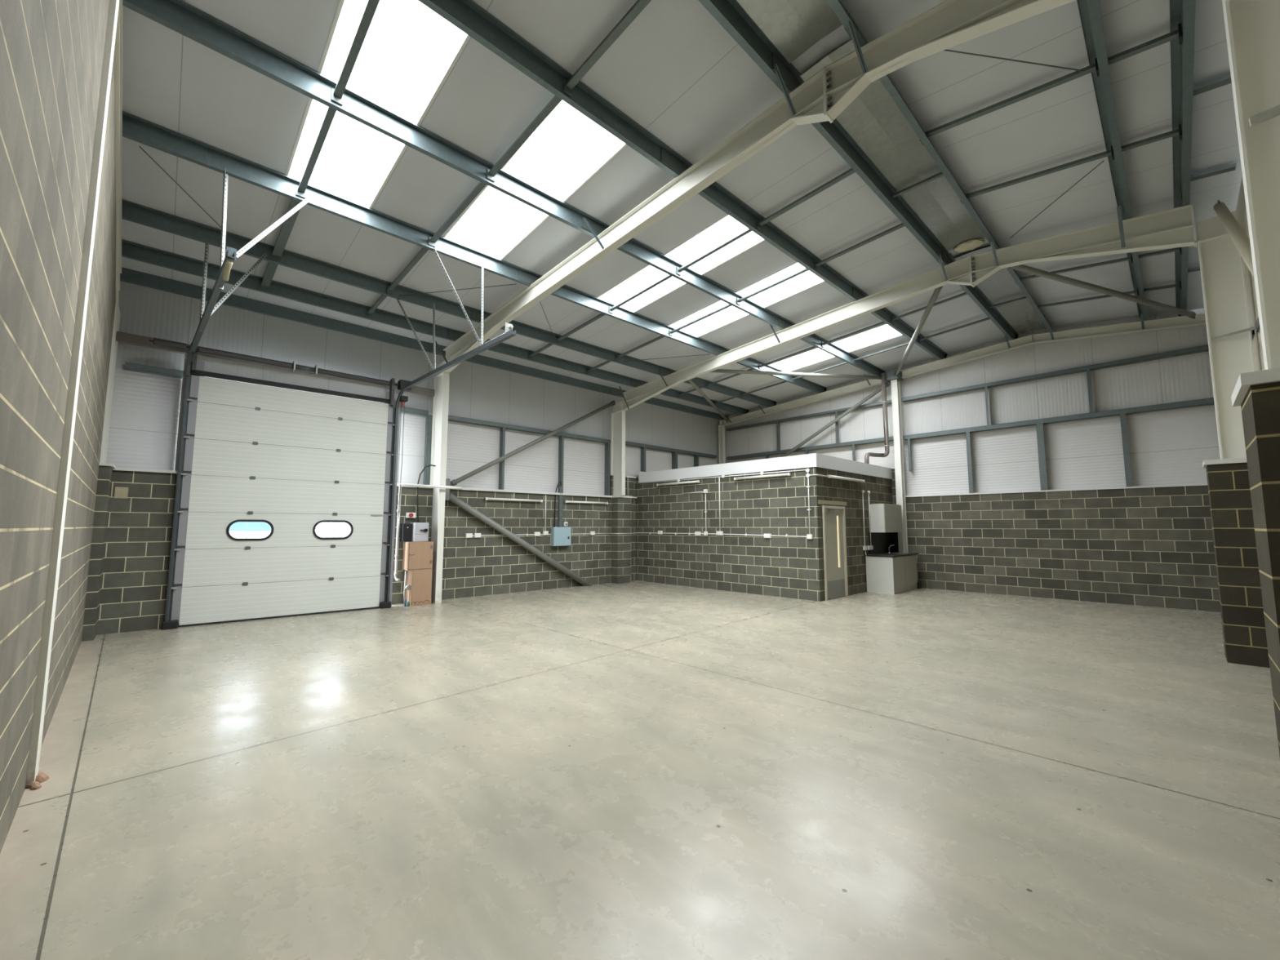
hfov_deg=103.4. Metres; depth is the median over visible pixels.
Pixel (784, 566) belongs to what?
wall
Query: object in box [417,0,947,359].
purlin
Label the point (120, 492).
mortar patch
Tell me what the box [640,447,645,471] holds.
stud
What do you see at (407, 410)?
rail
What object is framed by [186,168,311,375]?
overhead track
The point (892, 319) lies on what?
bar
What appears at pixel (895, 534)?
backsplash
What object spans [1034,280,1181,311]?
bar
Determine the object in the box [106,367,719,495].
cladding
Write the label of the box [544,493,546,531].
conduit
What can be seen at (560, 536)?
electrical box
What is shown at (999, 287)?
flashing
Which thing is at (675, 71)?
ceiling
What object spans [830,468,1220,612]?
wall
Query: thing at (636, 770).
floor
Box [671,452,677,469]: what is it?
stud
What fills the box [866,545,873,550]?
wall socket
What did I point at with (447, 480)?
gusset plate
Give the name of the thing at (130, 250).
purlin
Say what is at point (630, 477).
sill
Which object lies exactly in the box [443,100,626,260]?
rooflight
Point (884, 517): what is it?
upper cabinet
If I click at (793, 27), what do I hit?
flashing
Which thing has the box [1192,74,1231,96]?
strut
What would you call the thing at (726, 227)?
rooflight
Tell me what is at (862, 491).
conduit
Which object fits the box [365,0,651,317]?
roof beam
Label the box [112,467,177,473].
sill
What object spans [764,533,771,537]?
wall socket
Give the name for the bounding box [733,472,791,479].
light
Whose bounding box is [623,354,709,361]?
wire
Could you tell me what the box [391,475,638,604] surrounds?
wall
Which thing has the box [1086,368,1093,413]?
stud
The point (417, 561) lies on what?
cabinet
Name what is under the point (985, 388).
stud
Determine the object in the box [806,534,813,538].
wall socket
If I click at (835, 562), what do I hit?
door
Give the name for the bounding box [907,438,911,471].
stud
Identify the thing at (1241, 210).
cladding
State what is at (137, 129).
purlin
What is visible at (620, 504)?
pillar
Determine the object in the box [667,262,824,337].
rooflight
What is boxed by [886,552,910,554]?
sink
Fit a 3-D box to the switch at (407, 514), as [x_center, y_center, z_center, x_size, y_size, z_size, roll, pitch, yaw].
[-4.797,0.739,10.602,0.180,0.110,0.100,5,-7,-43]
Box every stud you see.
[174,378,182,470]
[422,414,432,484]
[498,426,505,489]
[558,434,564,486]
[604,442,610,495]
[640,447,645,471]
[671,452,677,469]
[693,454,698,466]
[777,421,780,450]
[835,411,839,443]
[852,444,855,461]
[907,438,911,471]
[965,431,973,493]
[984,386,989,425]
[1035,422,1048,490]
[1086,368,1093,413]
[1120,413,1132,487]
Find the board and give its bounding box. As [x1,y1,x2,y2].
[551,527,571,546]
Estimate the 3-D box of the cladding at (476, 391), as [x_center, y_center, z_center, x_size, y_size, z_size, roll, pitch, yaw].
[-2.678,-2.049,13.297,15.550,1.560,0.140,5,-7,-43]
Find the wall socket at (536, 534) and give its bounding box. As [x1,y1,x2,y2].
[533,532,540,536]
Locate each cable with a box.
[417,464,435,522]
[553,481,561,527]
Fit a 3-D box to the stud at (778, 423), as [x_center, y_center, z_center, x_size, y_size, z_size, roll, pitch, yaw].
[4.553,-1.429,16.546,0.140,0.950,0.060,5,-7,-43]
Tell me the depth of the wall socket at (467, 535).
11.44 m
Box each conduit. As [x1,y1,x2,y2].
[472,532,806,537]
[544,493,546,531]
[557,486,563,527]
[626,477,628,495]
[635,468,828,534]
[861,489,871,546]
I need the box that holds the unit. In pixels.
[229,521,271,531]
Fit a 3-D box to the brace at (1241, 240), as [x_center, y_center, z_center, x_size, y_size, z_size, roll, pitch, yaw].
[5.372,-2.059,4.483,4.741,3.024,0.092,5,-7,-42]
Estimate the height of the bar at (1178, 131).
0.372 m
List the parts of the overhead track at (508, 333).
rail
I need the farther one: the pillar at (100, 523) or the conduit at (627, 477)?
the conduit at (627, 477)
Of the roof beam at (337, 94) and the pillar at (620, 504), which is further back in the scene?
the pillar at (620, 504)
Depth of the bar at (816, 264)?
9.15 m
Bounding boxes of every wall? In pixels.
[0,0,115,853]
[96,470,177,635]
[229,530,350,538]
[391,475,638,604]
[635,466,822,601]
[817,466,892,600]
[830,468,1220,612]
[1231,368,1279,756]
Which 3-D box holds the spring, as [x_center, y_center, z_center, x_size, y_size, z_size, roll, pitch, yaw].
[-6.221,-2.046,9.060,3.710,0.170,0.160,5,-7,-43]
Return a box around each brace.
[449,400,615,486]
[449,493,592,586]
[688,378,728,422]
[710,368,881,379]
[780,381,890,457]
[894,285,942,376]
[1008,264,1195,319]
[1213,200,1253,277]
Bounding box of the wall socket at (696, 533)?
[694,531,701,535]
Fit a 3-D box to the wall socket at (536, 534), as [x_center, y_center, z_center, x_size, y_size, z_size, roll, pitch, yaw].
[-2.578,1.353,12.675,0.160,0.100,0.047,5,-7,-43]
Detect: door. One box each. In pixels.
[161,345,400,630]
[817,499,848,600]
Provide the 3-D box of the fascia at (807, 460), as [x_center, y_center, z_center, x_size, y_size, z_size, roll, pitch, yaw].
[1.934,-0.245,13.045,0.120,0.295,5.640,5,-7,-43]
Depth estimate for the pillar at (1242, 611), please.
5.91 m
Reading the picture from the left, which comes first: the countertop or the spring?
the spring
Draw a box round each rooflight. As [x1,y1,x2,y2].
[284,0,471,208]
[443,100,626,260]
[597,214,765,312]
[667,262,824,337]
[768,324,902,372]
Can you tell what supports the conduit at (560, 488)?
attached to the wall at (486, 565)
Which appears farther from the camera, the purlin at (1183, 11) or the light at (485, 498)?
the light at (485, 498)
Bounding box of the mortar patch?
[114,486,128,498]
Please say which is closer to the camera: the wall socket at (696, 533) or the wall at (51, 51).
the wall at (51, 51)
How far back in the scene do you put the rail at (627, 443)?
16.32 m
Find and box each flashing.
[736,0,842,63]
[800,40,986,253]
[954,245,1046,333]
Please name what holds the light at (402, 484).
attached to the sill at (463, 488)
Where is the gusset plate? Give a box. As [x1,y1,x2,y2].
[444,478,450,500]
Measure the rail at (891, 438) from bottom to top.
0.100 m
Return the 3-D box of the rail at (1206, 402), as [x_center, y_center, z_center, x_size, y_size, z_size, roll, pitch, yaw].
[9.084,-1.326,11.705,0.160,0.110,5.580,5,-7,-43]
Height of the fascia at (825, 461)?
0.295 m
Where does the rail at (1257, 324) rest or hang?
attached to the cladding at (1241, 210)
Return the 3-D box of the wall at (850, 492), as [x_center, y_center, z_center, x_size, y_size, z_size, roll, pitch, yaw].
[5.354,1.248,12.359,4.100,2.950,0.100,5,-7,-43]
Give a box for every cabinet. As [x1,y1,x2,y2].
[402,541,433,605]
[865,555,919,594]
[869,503,902,532]
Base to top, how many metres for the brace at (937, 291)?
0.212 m
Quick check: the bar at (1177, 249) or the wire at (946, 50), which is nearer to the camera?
the wire at (946, 50)
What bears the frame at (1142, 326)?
on the floor
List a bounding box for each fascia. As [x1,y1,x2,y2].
[638,453,818,483]
[818,453,892,479]
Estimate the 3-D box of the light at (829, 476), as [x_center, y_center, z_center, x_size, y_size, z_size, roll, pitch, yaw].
[4.859,-0.027,11.878,1.780,0.062,0.090,5,-7,-43]
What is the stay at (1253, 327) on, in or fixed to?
attached to the frame at (1221, 264)
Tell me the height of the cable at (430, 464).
1.275 m
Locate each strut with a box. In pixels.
[1187,266,1199,272]
[1190,163,1235,181]
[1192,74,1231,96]
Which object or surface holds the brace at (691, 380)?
attached to the frame at (1142, 326)
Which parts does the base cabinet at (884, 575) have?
panel, door, door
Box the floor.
[0,580,1279,959]
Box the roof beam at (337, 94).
[261,0,379,290]
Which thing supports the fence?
on the ground
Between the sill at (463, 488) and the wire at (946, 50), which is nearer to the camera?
the wire at (946, 50)
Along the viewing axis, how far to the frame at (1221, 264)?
6.92 m
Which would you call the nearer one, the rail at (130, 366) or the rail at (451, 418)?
the rail at (130, 366)
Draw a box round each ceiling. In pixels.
[121,0,1004,415]
[817,0,1242,329]
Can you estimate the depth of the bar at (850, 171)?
7.89 m
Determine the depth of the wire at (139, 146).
5.99 m
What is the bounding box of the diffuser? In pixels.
[487,497,541,502]
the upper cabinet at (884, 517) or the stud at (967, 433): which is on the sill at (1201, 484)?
the stud at (967, 433)
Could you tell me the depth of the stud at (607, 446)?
14.53 m
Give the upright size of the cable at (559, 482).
1.212 m
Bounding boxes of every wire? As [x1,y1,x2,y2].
[138,146,241,247]
[399,284,515,296]
[539,301,555,341]
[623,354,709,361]
[943,48,1085,71]
[1009,160,1103,238]
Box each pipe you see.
[25,0,119,790]
[394,485,401,581]
[864,373,889,463]
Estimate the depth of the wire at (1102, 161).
6.61 m
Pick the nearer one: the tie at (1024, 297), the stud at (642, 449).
the tie at (1024, 297)
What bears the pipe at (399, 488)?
attached to the sill at (463, 488)
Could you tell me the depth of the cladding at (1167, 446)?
11.30 m
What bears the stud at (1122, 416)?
on the sill at (1201, 484)
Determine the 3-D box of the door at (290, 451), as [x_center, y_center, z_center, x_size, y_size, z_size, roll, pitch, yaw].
[-6.154,0.139,9.115,3.316,4.550,0.280,5,-7,-41]
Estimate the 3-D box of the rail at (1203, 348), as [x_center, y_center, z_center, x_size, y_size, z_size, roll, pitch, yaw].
[9.085,-2.371,11.801,0.160,0.090,5.580,5,-7,-43]
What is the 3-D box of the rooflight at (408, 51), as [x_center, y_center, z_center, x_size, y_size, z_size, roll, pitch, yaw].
[-2.927,-3.893,5.379,0.960,0.254,3.060,5,-7,-43]
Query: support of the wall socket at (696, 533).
attached to the wall at (784, 566)
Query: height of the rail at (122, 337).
0.150 m
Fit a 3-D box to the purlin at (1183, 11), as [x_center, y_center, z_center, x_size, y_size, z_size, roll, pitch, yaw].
[5.396,-3.762,5.033,14.862,0.200,0.130,5,-7,-43]
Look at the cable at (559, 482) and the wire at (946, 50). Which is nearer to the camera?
the wire at (946, 50)
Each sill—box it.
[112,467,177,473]
[396,485,612,497]
[625,475,635,478]
[905,483,1207,497]
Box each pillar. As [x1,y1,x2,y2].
[81,462,115,641]
[610,495,632,583]
[1202,457,1269,667]
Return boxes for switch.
[405,512,416,517]
[563,521,567,526]
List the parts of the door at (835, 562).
kick plate, vision panel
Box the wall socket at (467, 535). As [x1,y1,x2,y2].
[465,533,472,537]
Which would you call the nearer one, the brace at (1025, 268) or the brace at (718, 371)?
the brace at (1025, 268)
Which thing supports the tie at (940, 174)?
attached to the purlin at (729, 14)
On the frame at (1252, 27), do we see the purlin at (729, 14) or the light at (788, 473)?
the purlin at (729, 14)
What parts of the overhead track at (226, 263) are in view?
rail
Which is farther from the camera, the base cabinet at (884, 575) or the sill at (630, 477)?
the sill at (630, 477)
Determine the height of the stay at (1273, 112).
0.065 m
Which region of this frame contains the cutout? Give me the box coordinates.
[400,523,412,541]
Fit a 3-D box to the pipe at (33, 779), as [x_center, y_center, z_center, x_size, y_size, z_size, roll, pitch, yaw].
[-3.752,-0.981,3.382,0.140,5.729,0.281,5,-7,-43]
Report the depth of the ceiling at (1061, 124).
5.60 m
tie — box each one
[892,171,943,197]
[989,296,1026,307]
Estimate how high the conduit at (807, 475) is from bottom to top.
1.515 m
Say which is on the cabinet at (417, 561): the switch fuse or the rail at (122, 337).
the switch fuse
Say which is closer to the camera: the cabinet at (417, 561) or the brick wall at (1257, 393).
the brick wall at (1257, 393)
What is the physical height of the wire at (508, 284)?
0.100 m
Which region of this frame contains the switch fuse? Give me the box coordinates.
[409,522,428,541]
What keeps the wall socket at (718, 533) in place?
attached to the wall at (784, 566)
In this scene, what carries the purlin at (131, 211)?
on the frame at (1252, 27)
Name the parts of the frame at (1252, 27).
plate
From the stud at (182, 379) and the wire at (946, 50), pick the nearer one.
the wire at (946, 50)
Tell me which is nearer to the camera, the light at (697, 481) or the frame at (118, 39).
the frame at (118, 39)
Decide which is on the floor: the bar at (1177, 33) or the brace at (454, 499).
the brace at (454, 499)
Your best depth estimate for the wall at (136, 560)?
7.72 m
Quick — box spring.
[148,337,399,387]
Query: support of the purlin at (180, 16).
on the frame at (1252, 27)
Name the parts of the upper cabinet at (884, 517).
door, door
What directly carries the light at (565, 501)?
attached to the wall at (486, 565)
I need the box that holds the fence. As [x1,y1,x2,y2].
[229,521,350,537]
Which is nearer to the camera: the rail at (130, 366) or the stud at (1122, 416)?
the rail at (130, 366)
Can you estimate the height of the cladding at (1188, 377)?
2.224 m
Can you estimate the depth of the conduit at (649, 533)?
12.63 m
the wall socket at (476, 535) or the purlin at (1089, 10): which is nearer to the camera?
the purlin at (1089, 10)
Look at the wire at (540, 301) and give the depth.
9.87 m
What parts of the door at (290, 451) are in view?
panel, panel, panel, panel, panel, panel, panel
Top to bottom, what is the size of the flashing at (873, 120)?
0.018 m
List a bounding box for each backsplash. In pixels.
[868,532,894,554]
[893,532,898,551]
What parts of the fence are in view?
post, fence rail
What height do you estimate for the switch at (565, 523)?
0.110 m
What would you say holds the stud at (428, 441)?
on the sill at (463, 488)
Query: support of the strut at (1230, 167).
attached to the purlin at (1183, 11)
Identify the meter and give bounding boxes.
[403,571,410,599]
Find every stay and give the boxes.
[1210,326,1255,340]
[1248,104,1279,126]
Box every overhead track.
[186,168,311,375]
[395,246,515,408]
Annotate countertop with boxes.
[864,551,919,557]
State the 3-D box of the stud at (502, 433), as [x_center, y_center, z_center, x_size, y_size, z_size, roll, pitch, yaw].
[-3.360,-0.514,12.307,0.070,1.600,0.140,5,-7,-43]
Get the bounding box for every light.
[396,483,462,489]
[484,492,542,502]
[564,500,608,504]
[657,480,700,485]
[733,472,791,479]
[826,475,864,482]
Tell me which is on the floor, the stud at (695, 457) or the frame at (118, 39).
the frame at (118, 39)
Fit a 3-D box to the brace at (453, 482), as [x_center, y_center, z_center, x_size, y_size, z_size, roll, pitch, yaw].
[-2.458,-1.080,12.920,4.889,2.812,0.100,5,-7,-44]
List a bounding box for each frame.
[99,0,122,463]
[430,0,1279,604]
[610,204,1255,495]
[718,312,1205,463]
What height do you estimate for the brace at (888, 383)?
2.270 m
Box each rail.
[115,331,435,396]
[124,362,183,378]
[400,406,428,416]
[448,415,610,443]
[625,440,716,458]
[726,400,892,431]
[726,436,893,460]
[901,344,1208,402]
[902,397,1214,439]
[1255,316,1260,332]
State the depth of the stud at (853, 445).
14.64 m
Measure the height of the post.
5.760 m
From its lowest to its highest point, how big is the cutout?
0.365 m
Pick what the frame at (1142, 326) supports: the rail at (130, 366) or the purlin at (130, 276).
the purlin at (130, 276)
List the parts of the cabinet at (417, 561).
door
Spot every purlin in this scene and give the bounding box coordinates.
[120,266,728,420]
[121,199,776,407]
[121,239,748,414]
[122,0,884,376]
[122,111,826,393]
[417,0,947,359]
[698,0,1018,340]
[826,0,1053,332]
[1076,0,1148,320]
[1169,0,1195,315]
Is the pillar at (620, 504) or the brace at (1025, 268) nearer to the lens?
the brace at (1025, 268)
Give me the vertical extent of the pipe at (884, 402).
2.603 m
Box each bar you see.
[528,168,855,359]
[586,222,904,373]
[678,292,967,397]
[712,317,990,404]
[920,22,1182,145]
[960,124,1182,204]
[1015,247,1181,284]
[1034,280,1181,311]
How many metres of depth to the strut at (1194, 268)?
8.31 m
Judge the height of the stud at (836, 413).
0.950 m
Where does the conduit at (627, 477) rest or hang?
on the sill
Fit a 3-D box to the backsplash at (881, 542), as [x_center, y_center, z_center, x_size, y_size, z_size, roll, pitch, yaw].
[6.289,1.623,13.129,1.620,0.534,0.012,5,-7,-43]
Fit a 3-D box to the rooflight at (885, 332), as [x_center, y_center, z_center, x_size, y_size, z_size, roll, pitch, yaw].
[4.756,-3.225,12.564,0.960,0.254,3.060,5,-7,-43]
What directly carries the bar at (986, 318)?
attached to the purlin at (180, 16)
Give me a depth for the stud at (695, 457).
17.26 m
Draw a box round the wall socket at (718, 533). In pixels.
[716,531,723,535]
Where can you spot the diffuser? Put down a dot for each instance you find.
(490, 499)
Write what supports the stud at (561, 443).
on the sill at (463, 488)
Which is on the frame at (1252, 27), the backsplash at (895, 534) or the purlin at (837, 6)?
the purlin at (837, 6)
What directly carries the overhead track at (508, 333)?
hanging from the purlin at (137, 129)
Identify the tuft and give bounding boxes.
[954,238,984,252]
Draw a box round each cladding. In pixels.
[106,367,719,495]
[115,280,719,457]
[724,308,1213,458]
[725,404,1220,495]
[1235,175,1264,371]
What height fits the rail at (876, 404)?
0.070 m
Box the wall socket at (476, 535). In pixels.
[474,533,480,537]
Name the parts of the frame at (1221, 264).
plate, plate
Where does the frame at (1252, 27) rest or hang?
on the floor
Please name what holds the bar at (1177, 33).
attached to the purlin at (1089, 10)
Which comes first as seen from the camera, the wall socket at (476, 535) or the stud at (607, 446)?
the wall socket at (476, 535)

